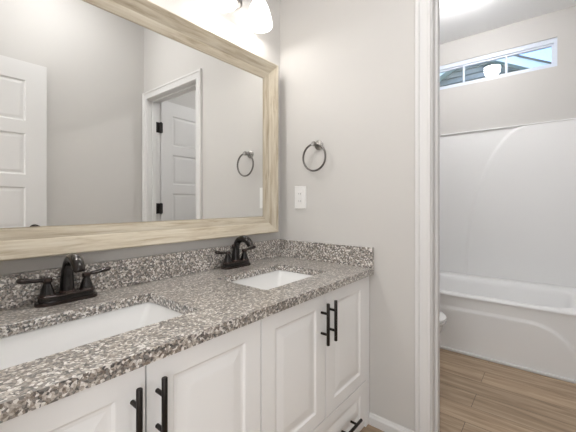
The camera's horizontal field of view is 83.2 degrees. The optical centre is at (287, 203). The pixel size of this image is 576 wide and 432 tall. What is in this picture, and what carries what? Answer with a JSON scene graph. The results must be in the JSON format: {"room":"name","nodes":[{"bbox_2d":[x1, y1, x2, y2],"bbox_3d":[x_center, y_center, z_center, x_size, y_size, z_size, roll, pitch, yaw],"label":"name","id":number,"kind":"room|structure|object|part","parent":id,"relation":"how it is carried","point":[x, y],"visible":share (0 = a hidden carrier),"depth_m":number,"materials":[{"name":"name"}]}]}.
{"room":"bathroom","nodes":[
{"label":"bathroom","id":0,"kind":"room"},
{"bbox_2d":[0,0,279,274],"bbox_3d":[-0.553,-0.317,1.327,0.100,2.700,1.710,0,0,39],"label":"wall","id":1,"kind":"structure","parent":0,"point":[231,26],"depth_m":1.49,"materials":[{"name":"grey paint"}]},
{"bbox_2d":[0,0,277,261],"bbox_3d":[-0.497,-0.300,1.279,0.047,0.920,1.356,0,0,39],"label":"framed mirror","id":2,"kind":"object","parent":1,"relation":"attached to","point":[124,123],"visible":1,"depth_m":1.18,"materials":[{"name":"brown wood"}]},
{"bbox_3d":[-0.497,0.117,1.279,0.047,0.086,1.356,0,0,39],"label":"frame rail","id":3,"kind":"part","parent":2,"relation":"part of","materials":[{"name":"brown wood"}]},
{"bbox_3d":[-0.497,-0.717,1.279,0.047,0.086,1.356,0,0,39],"label":"frame rail","id":4,"kind":"part","parent":2,"relation":"part of","materials":[{"name":"brown wood"}]},
{"bbox_3d":[-0.096,-0.300,1.771,0.047,0.920,0.086,0,0,39],"label":"frame rail","id":5,"kind":"part","parent":2,"relation":"part of","materials":[{"name":"brown wood"}]},
{"bbox_2d":[0,239,280,310],"bbox_3d":[-0.507,0.253,1.289,0.020,0.098,1.488,0,0,39],"label":"backsplash","id":6,"kind":"structure","parent":1,"relation":"attached to","point":[137,270],"depth_m":1.20,"materials":[{"name":"stone"}]},
{"bbox_2d":[207,0,271,32],"bbox_3d":[-0.224,-0.972,1.536,0.146,0.174,0.370,0,0,39],"label":"vanity light","id":7,"kind":"object","parent":1,"relation":"attached to","point":[258,20],"visible":1,"depth_m":1.57,"materials":[{"name":"white glass"}]},
{"bbox_3d":[-0.294,-0.948,1.441,0.134,0.126,0.134,0,0,39],"label":"lamp shade","id":8,"kind":"part","parent":7,"relation":"part of","materials":[{"name":"white glass"}]},
{"bbox_3d":[-0.272,-1.007,1.575,0.024,0.104,0.143,0,0,39],"label":"plate","id":9,"kind":"part","parent":7,"relation":"part of","materials":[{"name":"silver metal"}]},
{"bbox_3d":[-0.145,-0.948,1.624,0.134,0.126,0.134,0,0,39],"label":"lamp shade","id":10,"kind":"part","parent":7,"relation":"part of","materials":[{"name":"white glass"}]},
{"bbox_2d":[280,0,414,430],"bbox_3d":[0.619,-0.317,1.405,1.620,2.700,0.110,0,0,39],"label":"wall","id":11,"kind":"structure","parent":0,"point":[347,67],"depth_m":1.54,"materials":[{"name":"grey paint"}]},
{"bbox_2d":[295,186,305,208],"bbox_3d":[0.066,-0.031,1.777,0.077,0.125,0.010,0,0,39],"label":"wall outlet","id":12,"kind":"object","parent":11,"relation":"attached to","point":[300,191],"visible":1,"depth_m":1.77,"materials":[{"name":"white plastic"}]},
{"bbox_2d":[297,191,302,203],"bbox_3d":[0.065,-0.031,1.776,0.035,0.068,0.003,0,0,39],"label":"receptacle","id":13,"kind":"object","parent":12,"relation":"attached to","point":[299,193],"depth_m":1.77,"materials":[{"name":"white plastic"}]},
{"bbox_2d":[302,140,325,171],"bbox_3d":[0.145,-0.246,1.682,0.148,0.168,0.059,0,0,39],"label":"towel ring","id":14,"kind":"object","parent":11,"relation":"attached to","point":[318,144],"visible":1,"depth_m":1.68,"materials":[{"name":"silver metal"}]},
{"bbox_2d":[369,412,414,431],"bbox_3d":[0.462,1.007,1.453,0.211,0.051,0.013,0,0,39],"label":"baseboard","id":15,"kind":"structure","parent":11,"relation":"attached to","point":[381,423],"depth_m":1.47,"materials":[{"name":"white paint"}]},
{"bbox_2d":[415,0,430,431],"bbox_3d":[0.873,0.032,1.116,0.850,2.001,0.018,0,0,39],"label":"trim","id":16,"kind":"structure","parent":11,"relation":"attached to","point":[422,7],"depth_m":1.36,"materials":[{"name":"white paint"}]},
{"bbox_2d":[431,0,439,431],"bbox_3d":[0.913,0.058,1.165,0.746,1.950,0.112,0,0,39],"label":"trim","id":17,"kind":"structure","parent":11,"relation":"attached to","point":[435,4],"depth_m":1.37,"materials":[{"name":"white paint"}]},
{"bbox_2d":[360,348,575,431],"bbox_3d":[0.612,1.073,0.209,3.320,0.080,5.627,0,0,39],"label":"floor","id":18,"kind":"structure","parent":0,"point":[477,395],"depth_m":1.71,"materials":[{"name":"brown wood"}]},
{"bbox_2d":[0,320,259,431],"bbox_3d":[-0.516,0.682,0.822,0.589,0.702,0.748,0,0,39],"label":"vanity cabinet","id":19,"kind":"object","parent":18,"relation":"on","point":[213,385],"visible":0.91,"depth_m":0.74,"materials":[{"name":"white paint"}]},
{"bbox_3d":[-0.415,0.572,0.552,0.019,0.476,0.343,0,0,39],"label":"door","id":20,"kind":"part","parent":19,"relation":"part of","materials":[{"name":"white paint"}]},
{"bbox_3d":[-0.302,0.442,0.647,0.037,0.152,0.012,0,0,39],"label":"bar pull","id":21,"kind":"part","parent":19,"relation":"part of","materials":[{"name":"black metal"}]},
{"bbox_3d":[-0.269,0.442,0.689,0.037,0.152,0.012,0,0,39],"label":"bar pull","id":22,"kind":"part","parent":19,"relation":"part of","materials":[{"name":"black metal"}]},
{"bbox_2d":[0,256,373,422],"bbox_3d":[-0.291,0.316,1.114,0.574,0.029,1.488,0,0,39],"label":"countertop","id":23,"kind":"structure","parent":19,"relation":"on","point":[212,306],"depth_m":0.86,"materials":[{"name":"stone"}]},
{"bbox_2d":[16,253,110,307],"bbox_3d":[-0.651,0.226,0.979,0.142,0.152,0.250,0,0,39],"label":"faucet","id":24,"kind":"object","parent":23,"relation":"on","point":[73,263],"visible":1,"depth_m":0.98,"materials":[{"name":"brown metal"}]},
{"bbox_3d":[-0.735,0.223,0.937,0.023,0.021,0.078,0,0,39],"label":"lever","id":25,"kind":"part","parent":24,"relation":"part of","materials":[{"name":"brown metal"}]},
{"bbox_3d":[-0.716,0.247,0.964,0.041,0.052,0.041,0,0,39],"label":"handle","id":26,"kind":"part","parent":24,"relation":"part of","materials":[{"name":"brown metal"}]},
{"bbox_3d":[-0.683,0.287,1.005,0.056,0.029,0.167,0,0,39],"label":"plate","id":27,"kind":"part","parent":24,"relation":"part of","materials":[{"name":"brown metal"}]},
{"bbox_3d":[-0.649,0.213,0.978,0.139,0.127,0.045,0,0,39],"label":"spout","id":28,"kind":"part","parent":24,"relation":"part of","materials":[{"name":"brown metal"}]},
{"bbox_3d":[-0.650,0.247,1.045,0.041,0.052,0.041,0,0,39],"label":"handle","id":29,"kind":"part","parent":24,"relation":"part of","materials":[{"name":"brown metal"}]},
{"bbox_3d":[-0.627,0.223,1.070,0.023,0.021,0.078,0,0,39],"label":"lever","id":30,"kind":"part","parent":24,"relation":"part of","materials":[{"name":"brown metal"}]},
{"bbox_2d":[0,302,183,369],"bbox_3d":[-0.507,0.398,0.819,0.314,0.134,0.515,0,0,39],"label":"sink","id":31,"kind":"object","parent":23,"relation":"in","point":[17,349],"visible":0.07,"depth_m":0.91,"materials":[{"name":"white ceramic"}]},
{"bbox_2d":[215,235,255,269],"bbox_3d":[-0.214,0.226,1.515,0.142,0.152,0.250,0,0,39],"label":"faucet","id":32,"kind":"object","parent":23,"relation":"on","point":[235,261],"visible":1,"depth_m":1.51,"materials":[{"name":"brown metal"}]},
{"bbox_3d":[-0.299,0.223,1.474,0.023,0.021,0.078,0,0,39],"label":"lever","id":33,"kind":"part","parent":32,"relation":"part of","materials":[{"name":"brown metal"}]},
{"bbox_3d":[-0.279,0.247,1.501,0.041,0.052,0.041,0,0,39],"label":"handle","id":34,"kind":"part","parent":32,"relation":"part of","materials":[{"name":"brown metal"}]},
{"bbox_3d":[-0.246,0.287,1.541,0.056,0.029,0.167,0,0,39],"label":"plate","id":35,"kind":"part","parent":32,"relation":"part of","materials":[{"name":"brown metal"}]},
{"bbox_3d":[-0.213,0.213,1.514,0.139,0.127,0.045,0,0,39],"label":"spout","id":36,"kind":"part","parent":32,"relation":"part of","materials":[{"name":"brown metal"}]},
{"bbox_3d":[-0.213,0.247,1.582,0.041,0.052,0.041,0,0,39],"label":"handle","id":37,"kind":"part","parent":32,"relation":"part of","materials":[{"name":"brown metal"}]},
{"bbox_2d":[232,270,312,289],"bbox_3d":[-0.059,0.398,1.366,0.319,0.134,0.440,0,0,39],"label":"sink","id":38,"kind":"object","parent":23,"relation":"in","point":[270,280],"visible":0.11,"depth_m":1.53,"materials":[{"name":"white ceramic"}]},
{"bbox_2d":[281,239,373,267],"bbox_3d":[0.179,0.254,1.678,0.554,0.096,0.019,0,0,39],"label":"side splash","id":39,"kind":"object","parent":23,"relation":"on","point":[359,256],"visible":1,"depth_m":1.64,"materials":[{"name":"stone"}]},
{"bbox_3d":[-0.196,0.572,0.822,0.019,0.476,0.343,0,0,39],"label":"door","id":40,"kind":"part","parent":19,"relation":"part of","materials":[{"name":"white paint"}]},
{"bbox_2d":[260,276,368,431],"bbox_3d":[-0.047,0.682,1.399,0.589,0.702,0.736,0,0,39],"label":"vanity cabinet","id":41,"kind":"object","parent":18,"relation":"on","point":[314,353],"visible":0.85,"depth_m":1.18,"materials":[{"name":"white paint"}]},
{"bbox_3d":[0.024,0.572,1.092,0.019,0.476,0.345,0,0,39],"label":"door","id":42,"kind":"part","parent":41,"relation":"part of","materials":[{"name":"white paint"}]},
{"bbox_3d":[0.137,0.442,1.188,0.037,0.152,0.012,0,0,39],"label":"bar pull","id":43,"kind":"part","parent":41,"relation":"part of","materials":[{"name":"black metal"}]},
{"bbox_3d":[0.171,0.442,1.229,0.037,0.152,0.012,0,0,39],"label":"bar pull","id":44,"kind":"part","parent":41,"relation":"part of","materials":[{"name":"black metal"}]},
{"bbox_3d":[0.134,0.906,1.227,0.019,0.184,0.693,0,0,39],"label":"drawer","id":45,"kind":"part","parent":41,"relation":"part of","materials":[{"name":"white paint"}]},
{"bbox_3d":[0.244,0.572,1.362,0.019,0.476,0.345,0,0,39],"label":"door","id":46,"kind":"part","parent":41,"relation":"part of","materials":[{"name":"white paint"}]},
{"bbox_3d":[0.257,0.926,1.335,0.037,0.012,0.152,0,0,39],"label":"bar pull","id":47,"kind":"part","parent":41,"relation":"part of","materials":[{"name":"black metal"}]},
{"bbox_2d":[440,311,446,332],"bbox_3d":[0.615,0.665,1.988,0.654,0.736,0.450,0,0,39],"label":"toilet","id":48,"kind":"object","parent":18,"relation":"on","point":[443,318],"visible":0.03,"depth_m":1.78,"materials":[{"name":"white ceramic"}]},
{"bbox_3d":[0.686,0.637,1.930,0.469,0.024,0.370,0,0,39],"label":"lid","id":49,"kind":"part","parent":48,"relation":"part of","materials":[{"name":"white ceramic"}]},
{"bbox_2d":[440,271,575,383],"bbox_3d":[1.539,0.832,2.426,1.552,0.402,0.767,0,0,39],"label":"bathtub","id":50,"kind":"object","parent":18,"relation":"on","point":[527,326],"visible":0.59,"depth_m":2.12,"materials":[{"name":"white plastic"}]},
{"bbox_2d":[440,271,575,316],"bbox_3d":[1.543,0.797,2.431,1.552,0.332,0.754,0,0,39],"label":"basin","id":51,"kind":"object","parent":50,"relation":"in","point":[461,295],"depth_m":2.35,"materials":[{"name":"white plastic"}]},
{"bbox_2d":[440,6,575,134],"bbox_3d":[1.823,-0.223,2.774,1.560,2.512,0.120,0,0,39],"label":"wall","id":52,"kind":"structure","parent":0,"point":[547,94],"depth_m":2.67,"materials":[{"name":"grey paint"}]},
{"bbox_2d":[440,37,556,89],"bbox_3d":[1.695,-1.168,2.843,1.025,0.225,0.050,0,0,39],"label":"window","id":53,"kind":"structure","parent":52,"relation":"attached to","point":[552,43],"depth_m":2.72,"materials":[{"name":"white plastic"}]},
{"bbox_2d":[440,118,575,287],"bbox_3d":[1.551,-0.002,2.441,1.559,1.263,0.740,0,0,39],"label":"tub surround","id":54,"kind":"object","parent":52,"relation":"attached to","point":[508,193],"visible":0.77,"depth_m":2.65,"materials":[{"name":"white plastic"}]},
{"bbox_2d":[440,0,575,43],"bbox_3d":[1.245,-1.529,2.144,1.860,0.100,1.827,0,0,39],"label":"ceiling","id":55,"kind":"structure","parent":0,"point":[473,17],"depth_m":2.53,"materials":[{"name":"white paint"}]},
{"bbox_2d":[447,0,466,6],"bbox_3d":[1.167,-1.418,2.222,0.180,0.122,0.180,0,0,39],"label":"ceiling light","id":56,"kind":"object","parent":55,"relation":"attached to","point":[455,3],"visible":1,"depth_m":2.22,"materials":[{"name":"white glass"}]},
{"label":"outside","id":57,"kind":"structure","parent":0,"visible":0},
{"bbox_3d":[6.935,1.583,10.451,28.000,0.100,17.883,0,0,39],"label":"ground","id":58,"kind":"structure","parent":57,"visible":0},
{"bbox_2d":[440,55,550,86],"bbox_3d":[5.266,-0.780,8.447,6.400,4.625,5.500,0,0,39],"label":"neighbor house","id":59,"kind":"structure","parent":58,"relation":"on","point":[518,62],"depth_m":6.34,"materials":[{"name":"grey"}]}
]}

